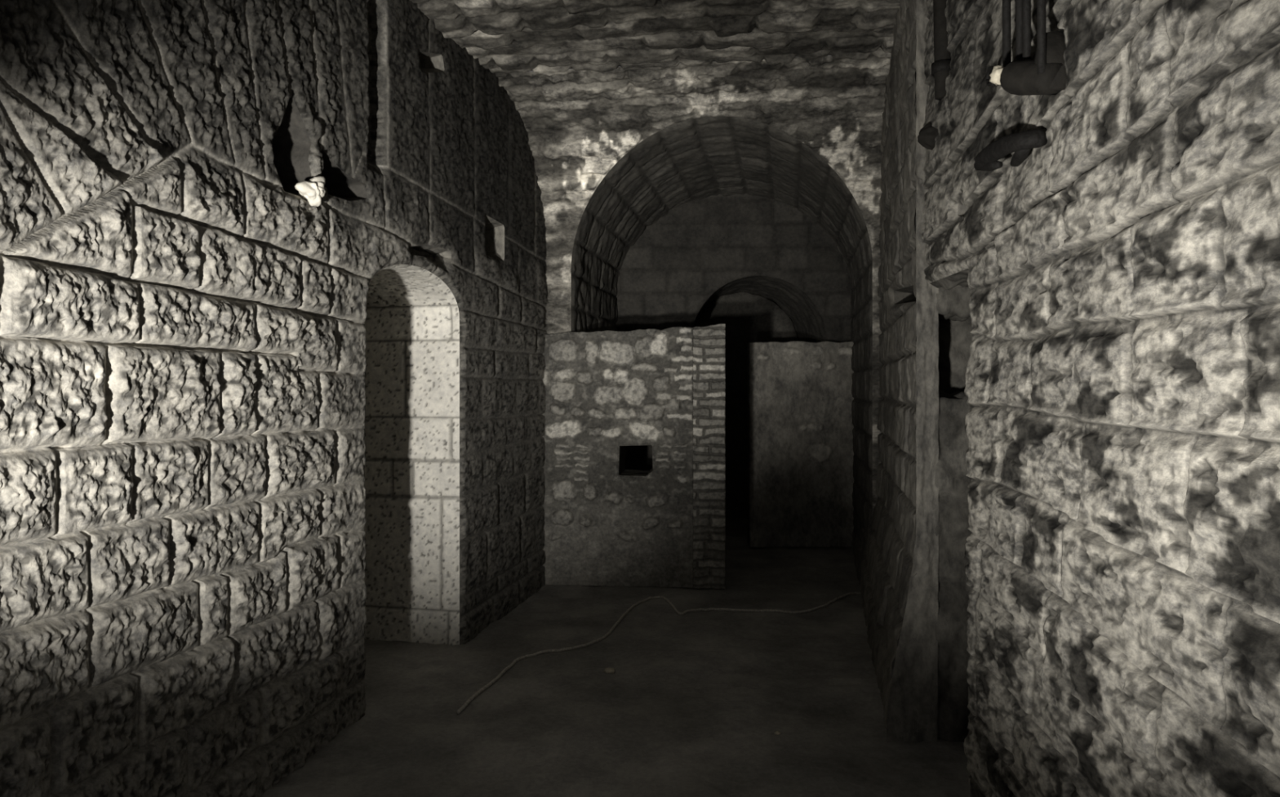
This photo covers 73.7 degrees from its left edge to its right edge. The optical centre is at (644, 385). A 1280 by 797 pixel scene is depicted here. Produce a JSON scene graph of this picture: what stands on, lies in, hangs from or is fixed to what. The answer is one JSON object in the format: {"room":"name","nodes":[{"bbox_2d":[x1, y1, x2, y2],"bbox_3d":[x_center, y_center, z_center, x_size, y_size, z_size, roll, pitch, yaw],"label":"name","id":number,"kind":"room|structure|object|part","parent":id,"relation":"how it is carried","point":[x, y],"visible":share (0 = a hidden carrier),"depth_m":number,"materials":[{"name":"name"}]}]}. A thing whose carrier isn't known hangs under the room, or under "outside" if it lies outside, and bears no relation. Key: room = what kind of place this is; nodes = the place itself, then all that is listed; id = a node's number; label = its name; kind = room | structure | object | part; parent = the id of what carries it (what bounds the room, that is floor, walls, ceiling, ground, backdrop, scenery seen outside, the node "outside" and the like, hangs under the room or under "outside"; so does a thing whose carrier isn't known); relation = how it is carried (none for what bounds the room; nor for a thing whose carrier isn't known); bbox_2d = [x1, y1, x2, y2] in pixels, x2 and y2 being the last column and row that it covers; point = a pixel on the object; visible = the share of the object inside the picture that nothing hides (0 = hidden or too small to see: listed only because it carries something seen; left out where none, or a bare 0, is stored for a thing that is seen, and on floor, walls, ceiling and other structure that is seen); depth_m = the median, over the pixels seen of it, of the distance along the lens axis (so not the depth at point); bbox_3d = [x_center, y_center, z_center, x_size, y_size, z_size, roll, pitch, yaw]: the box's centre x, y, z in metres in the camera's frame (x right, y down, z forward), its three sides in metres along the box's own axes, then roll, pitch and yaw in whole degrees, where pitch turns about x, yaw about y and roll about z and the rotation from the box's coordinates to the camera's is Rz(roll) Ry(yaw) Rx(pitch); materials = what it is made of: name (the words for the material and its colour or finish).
{"room":"underground stone cellar","nodes":[
{"label":"underground stone cellar","id":0,"kind":"room"},
{"bbox_2d":[0,0,548,796],"bbox_3d":[-1.383,-0.373,4.139,0.147,4.046,6.460,0,0,11],"label":"wall","id":1,"kind":"structure","parent":0,"point":[183,339],"depth_m":3.13,"materials":[{"name":"stone"}]},
{"bbox_2d":[272,97,311,195],"bbox_3d":[-1.689,-1.024,3.675,0.400,0.425,0.283,0,0,12],"label":"hole","id":2,"kind":"object","parent":1,"relation":"attached to","point":[291,143],"depth_m":3.76,"materials":[{"name":"black stone"}]},
{"bbox_2d":[294,176,325,207],"bbox_3d":[-1.446,-0.844,3.678,0.121,0.137,0.134,0,0,0],"label":"stub","id":3,"kind":"object","parent":1,"relation":"attached to","point":[313,190],"visible":1,"depth_m":3.67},
{"bbox_2d":[310,149,367,200],"bbox_3d":[-1.561,-0.982,4.043,0.300,0.225,0.444,0,0,12],"label":"hole","id":4,"kind":"object","parent":1,"relation":"attached to","point":[338,184],"depth_m":4.16,"materials":[{"name":"black stone"}]},
{"bbox_2d":[364,264,459,644],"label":"niche","id":5,"kind":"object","parent":1,"relation":"in","point":[412,321],"depth_m":5.34,"materials":[{"name":"stone"}]},
{"bbox_2d":[409,244,451,268],"bbox_3d":[-1.274,-0.754,4.929,0.100,0.126,0.567,0,0,12],"label":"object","id":6,"kind":"structure","parent":1,"relation":"attached to","point":[442,257],"depth_m":5.10,"materials":[{"name":"grey stone"}]},
{"bbox_2d":[418,51,444,72],"bbox_3d":[-1.322,-1.868,4.944,0.200,0.183,0.339,0,0,12],"label":"hole","id":7,"kind":"object","parent":1,"relation":"attached to","point":[428,62],"depth_m":5.07,"materials":[{"name":"grey stone"}]},
{"bbox_2d":[484,214,504,261],"bbox_3d":[-1.148,-1.005,5.897,0.250,0.269,0.356,0,0,12],"label":"hole","id":8,"kind":"object","parent":1,"relation":"attached to","point":[494,229],"depth_m":6.04,"materials":[{"name":"grey stone"}]},
{"bbox_2d":[261,518,970,796],"bbox_3d":[-0.300,1.605,5.500,7.800,0.053,10.600,0,0,0],"label":"floor","id":9,"kind":"structure","parent":0,"point":[693,704],"depth_m":4.29,"materials":[{"name":"grey concrete"}]},
{"bbox_2d":[603,666,614,672],"bbox_3d":[-0.197,1.602,4.795,0.069,0.033,0.052,0,0,0],"label":"chip","id":10,"kind":"object","parent":9,"relation":"on","point":[607,669],"visible":1,"depth_m":4.78,"materials":[{"name":"grey stone"}]},
{"bbox_2d":[456,591,861,713],"bbox_3d":[0.063,1.598,5.758,3.544,0.049,1.052,0,0,-42],"label":"cord","id":11,"kind":"object","parent":9,"relation":"on","point":[470,699],"visible":1,"depth_m":5.94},
{"bbox_2d":[773,730,782,734],"bbox_3d":[0.617,1.603,3.937,0.035,0.017,0.026,0,0,0],"label":"chip","id":12,"kind":"object","parent":9,"relation":"on","point":[777,732],"visible":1,"depth_m":3.93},
{"bbox_2d":[542,324,725,588],"bbox_3d":[-0.103,0.560,6.979,1.533,2.092,0.502,0,0,5],"label":"wall","id":13,"kind":"structure","parent":0,"point":[606,523],"depth_m":6.78,"materials":[{"name":"stone"}]},
{"bbox_2d":[409,0,900,74],"bbox_3d":[-0.900,-2.098,2.579,5.800,0.075,6.400,0,0,8],"label":"ceiling","id":14,"kind":"structure","parent":0,"point":[506,37],"depth_m":5.06,"materials":[{"name":"grey stone"}]},
{"bbox_2d":[495,53,916,511],"bbox_3d":[0.537,-0.243,6.197,3.344,3.786,1.158,0,0,8],"label":"wall","id":15,"kind":"structure","parent":0,"point":[579,125],"depth_m":6.21,"materials":[{"name":"grey stone"}]},
{"bbox_2d":[570,162,852,470],"bbox_3d":[0.992,-0.374,8.710,3.784,4.048,0.041,0,0,0],"label":"wall","id":16,"kind":"structure","parent":0,"point":[680,260],"depth_m":8.71,"materials":[{"name":"black stone"}]},
{"bbox_2d":[693,275,827,518],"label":"doorway","id":17,"kind":"structure","parent":16,"relation":"in","point":[752,308],"depth_m":10.33,"materials":[{"name":"stone"}]},
{"bbox_2d":[571,115,872,546],"bbox_3d":[0.767,-0.180,7.481,2.723,3.560,2.537,0,0,0],"label":"archway","id":18,"kind":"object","parent":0,"point":[699,158],"depth_m":7.33,"materials":[{"name":"stone"}]},
{"bbox_2d":[746,341,853,546],"bbox_3d":[1.669,0.582,8.544,1.261,2.048,0.288,0,0,0],"label":"wall","id":19,"kind":"structure","parent":0,"point":[800,479],"depth_m":8.45,"materials":[{"name":"grey concrete"}]},
{"bbox_2d":[852,0,923,728],"bbox_3d":[1.755,-0.373,6.637,0.175,4.046,5.654,0,0,12],"label":"wall","id":20,"kind":"structure","parent":0,"point":[884,562],"depth_m":4.79,"materials":[{"name":"stone"}]},
{"bbox_2d":[893,284,915,304],"bbox_3d":[1.552,-0.504,4.764,0.200,0.198,1.347,0,0,12],"label":"trim","id":21,"kind":"structure","parent":20,"relation":"attached to","point":[905,295],"depth_m":5.40,"materials":[{"name":"stone"}]},
{"bbox_2d":[911,268,972,742],"bbox_3d":[1.543,0.616,3.669,0.550,2.170,1.080,0,0,6],"label":"doorway","id":22,"kind":"object","parent":20,"relation":"attached to","point":[955,338],"depth_m":3.86,"materials":[{"name":"grey stone"}]},
{"bbox_2d":[886,0,938,742],"bbox_3d":[1.210,-0.373,3.852,0.236,4.046,0.022,0,0,0],"label":"wall pier","id":23,"kind":"object","parent":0,"point":[913,701],"visible":0.76,"depth_m":3.85,"materials":[{"name":"grey stone"}]},
{"bbox_2d":[914,0,1279,796],"bbox_3d":[1.088,-0.373,2.096,0.043,4.046,3.808,0,0,6],"label":"wall","id":24,"kind":"structure","parent":0,"point":[1122,389],"depth_m":1.92,"materials":[{"name":"stone"}]},
{"bbox_2d":[917,123,938,150],"bbox_3d":[1.244,-1.067,3.666,0.147,0.111,0.093,0,0,0],"label":"wooden block","id":25,"kind":"object","parent":24,"relation":"attached to","point":[926,136],"visible":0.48,"depth_m":3.64,"materials":[{"name":"black wood"}]},
{"bbox_2d":[931,0,951,100],"bbox_3d":[1.219,-1.634,3.492,0.088,0.918,0.088,0,0,0],"label":"metal pipe","id":26,"kind":"object","parent":24,"relation":"attached to","point":[940,68],"visible":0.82,"depth_m":3.46,"materials":[{"name":"metal"}]},
{"bbox_2d":[957,204,968,217],"bbox_3d":[1.289,-0.675,3.291,0.135,0.083,0.153,0,0,0],"label":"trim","id":27,"kind":"structure","parent":24,"relation":"attached to","point":[962,209],"depth_m":3.36,"materials":[{"name":"grey stone"}]},
{"bbox_2d":[973,128,1047,171],"bbox_3d":[1.093,-0.696,2.562,0.103,0.082,0.352,0,0,-4],"label":"wall bracket","id":28,"kind":"object","parent":24,"relation":"attached to","point":[1020,143],"visible":0.97,"depth_m":2.49,"materials":[{"name":"metal"}]},
{"bbox_2d":[986,0,1066,95],"bbox_3d":[1.069,-1.377,2.409,0.186,1.200,0.484,0,0,5],"label":"wall lamp","id":29,"kind":"object","parent":24,"relation":"attached to","point":[1046,74],"visible":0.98,"depth_m":2.31,"materials":[{"name":"metal"}]},
{"bbox_3d":[1.000,-0.872,2.407,0.046,0.056,0.054,0,0,0],"label":"pale knob","id":30,"kind":"part","parent":29,"relation":"part of","materials":[{"name":"stone"}]},
{"bbox_3d":[1.098,-0.859,2.278,0.105,0.150,0.066,0,0,0],"label":"plate","id":31,"kind":"part","parent":29,"relation":"part of","materials":[{"name":"black metal"}]}
]}

